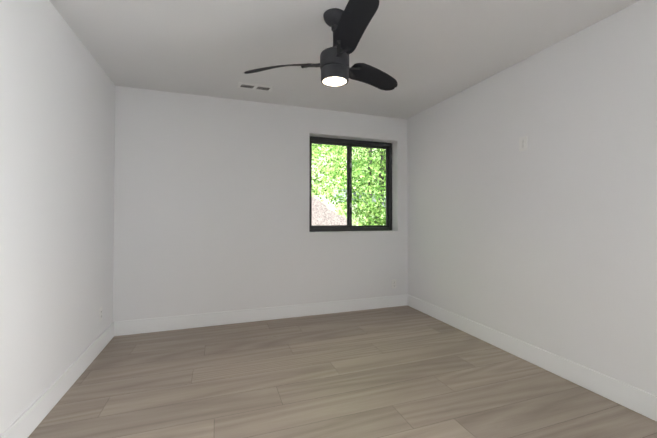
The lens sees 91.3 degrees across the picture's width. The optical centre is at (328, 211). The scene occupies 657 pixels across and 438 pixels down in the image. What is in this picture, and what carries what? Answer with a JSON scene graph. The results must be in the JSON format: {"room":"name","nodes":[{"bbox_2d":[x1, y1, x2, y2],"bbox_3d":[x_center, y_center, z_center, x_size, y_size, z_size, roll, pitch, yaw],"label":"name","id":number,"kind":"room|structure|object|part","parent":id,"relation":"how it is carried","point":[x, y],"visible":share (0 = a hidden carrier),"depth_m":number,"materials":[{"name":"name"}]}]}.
{"room":"empty bedroom","nodes":[
{"label":"empty bedroom","id":0,"kind":"room"},
{"bbox_2d":[0,0,114,435],"bbox_3d":[-1.482,-0.045,1.011,0.250,2.440,4.903,0,-1,-19],"label":"wall","id":1,"kind":"structure","parent":0,"point":[57,124],"depth_m":1.92,"materials":[{"name":"paint"}]},
{"bbox_2d":[0,322,113,437],"bbox_3d":[-1.357,1.105,1.038,0.015,0.140,4.403,0,-1,-19],"label":"baseboard","id":2,"kind":"structure","parent":1,"relation":"attached to","point":[26,423],"depth_m":1.97,"materials":[{"name":"paint"}]},
{"bbox_2d":[99,307,101,321],"bbox_3d":[-1.965,0.884,2.776,0.009,0.115,0.070,0,-1,-19],"label":"electrical outlet","id":3,"kind":"object","parent":1,"relation":"attached to","point":[100,313],"visible":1,"depth_m":2.76,"materials":[{"name":"white plastic"}]},
{"bbox_2d":[113,86,407,321],"bbox_3d":[-0.567,-0.005,3.793,3.310,2.440,0.250,0,-1,-19],"label":"wall","id":4,"kind":"structure","parent":0,"point":[211,203],"depth_m":3.49,"materials":[{"name":"paint"}]},
{"bbox_2d":[114,294,406,335],"bbox_3d":[-0.523,1.143,3.652,3.310,0.140,0.015,0,-1,-19],"label":"baseboard","id":5,"kind":"structure","parent":4,"relation":"attached to","point":[139,326],"depth_m":3.52,"materials":[{"name":"paint"}]},
{"bbox_2d":[309,136,391,231],"bbox_3d":[0.280,-0.336,4.149,1.190,1.173,0.075,0,-1,-19],"label":"window","id":6,"kind":"structure","parent":4,"relation":"in","point":[349,144],"depth_m":4.14,"materials":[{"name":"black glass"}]},
{"bbox_2d":[352,147,385,225],"bbox_3d":[0.532,-0.332,4.272,0.552,1.075,0.001,0,-1,-19],"label":"screen","id":7,"kind":"object","parent":6,"relation":"attached to","point":[354,148],"depth_m":4.27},
{"bbox_2d":[28,305,656,437],"bbox_3d":[0.199,1.233,1.578,3.810,0.100,4.903,0,-1,-19],"label":"floor","id":8,"kind":"structure","parent":0,"point":[406,371],"depth_m":2.17,"materials":[{"name":"brown wood"}]},
{"bbox_2d":[49,0,639,118],"bbox_3d":[0.199,-1.307,1.615,3.810,0.100,4.903,0,-1,-19],"label":"ceiling","id":9,"kind":"structure","parent":0,"point":[426,54],"depth_m":2.37,"materials":[{"name":"paint"}]},
{"bbox_2d":[237,82,272,91],"bbox_3d":[-0.724,-1.230,3.176,0.335,0.009,0.130,0,-1,-19],"label":"ceiling vent","id":10,"kind":"object","parent":9,"relation":"in","point":[254,86],"visible":1,"depth_m":3.16,"materials":[{"name":"white metal"}]},
{"bbox_2d":[243,0,397,90],"bbox_3d":[0.110,-1.037,1.939,1.140,0.430,1.055,0,-1,-19],"label":"fan","id":11,"kind":"object","parent":9,"relation":"hanging from","point":[348,25],"visible":1,"depth_m":1.97,"materials":[{"name":"black metal"}]},
{"bbox_3d":[-0.346,-0.962,2.160,0.505,0.076,0.130,0,-1,17],"label":"blade","id":12,"kind":"part","parent":11,"relation":"part of","materials":[{"name":"black plastic"}]},
{"bbox_3d":[0.133,-0.970,1.654,0.130,0.076,0.505,0,-1,-13],"label":"blade","id":13,"kind":"part","parent":11,"relation":"part of","materials":[{"name":"black plastic"}]},
{"bbox_3d":[0.332,-0.960,2.323,0.505,0.076,0.130,1,-1,-43],"label":"blade","id":14,"kind":"part","parent":11,"relation":"part of","materials":[{"name":"black plastic"}]},
{"bbox_2d":[407,0,656,395],"bbox_3d":[1.879,-0.028,2.182,0.250,2.440,4.903,0,-1,-19],"label":"wall","id":15,"kind":"structure","parent":0,"point":[546,240],"depth_m":2.37,"materials":[{"name":"paint"}]},
{"bbox_2d":[519,136,526,151],"bbox_3d":[1.590,-0.554,2.627,0.009,0.115,0.070,0,-1,-19],"label":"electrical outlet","id":16,"kind":"object","parent":15,"relation":"attached to","point":[522,143],"visible":1,"depth_m":2.62,"materials":[{"name":"white plastic"}]},
{"bbox_2d":[407,294,656,420],"bbox_3d":[1.754,1.121,2.122,0.015,0.140,4.403,0,-1,-19],"label":"baseboard","id":17,"kind":"structure","parent":15,"relation":"attached to","point":[640,401],"depth_m":2.36,"materials":[{"name":"paint"}]},
{"label":"outside","id":18,"kind":"structure","parent":0,"visible":0},
{"bbox_2d":[312,144,385,225],"bbox_3d":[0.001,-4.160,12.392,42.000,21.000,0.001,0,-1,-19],"label":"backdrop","id":19,"kind":"structure","parent":18,"point":[326,214],"depth_m":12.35,"materials":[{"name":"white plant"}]},
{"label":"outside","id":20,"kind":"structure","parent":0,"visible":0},
{"bbox_2d":[366,148,385,223],"bbox_3d":[1.734,-0.274,10.022,1.577,5.183,0.231,0,-1,-25],"label":"trunk","id":21,"kind":"object","parent":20,"point":[380,176],"depth_m":9.80,"materials":[{"name":"green plant"}]},
{"bbox_2d":[312,144,385,225],"bbox_3d":[1.235,-1.134,9.586,5.964,4.992,4.571,0,-1,-19],"label":"tree","id":22,"kind":"object","parent":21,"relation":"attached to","point":[341,164],"depth_m":7.89,"materials":[{"name":"green plant"}]}
]}

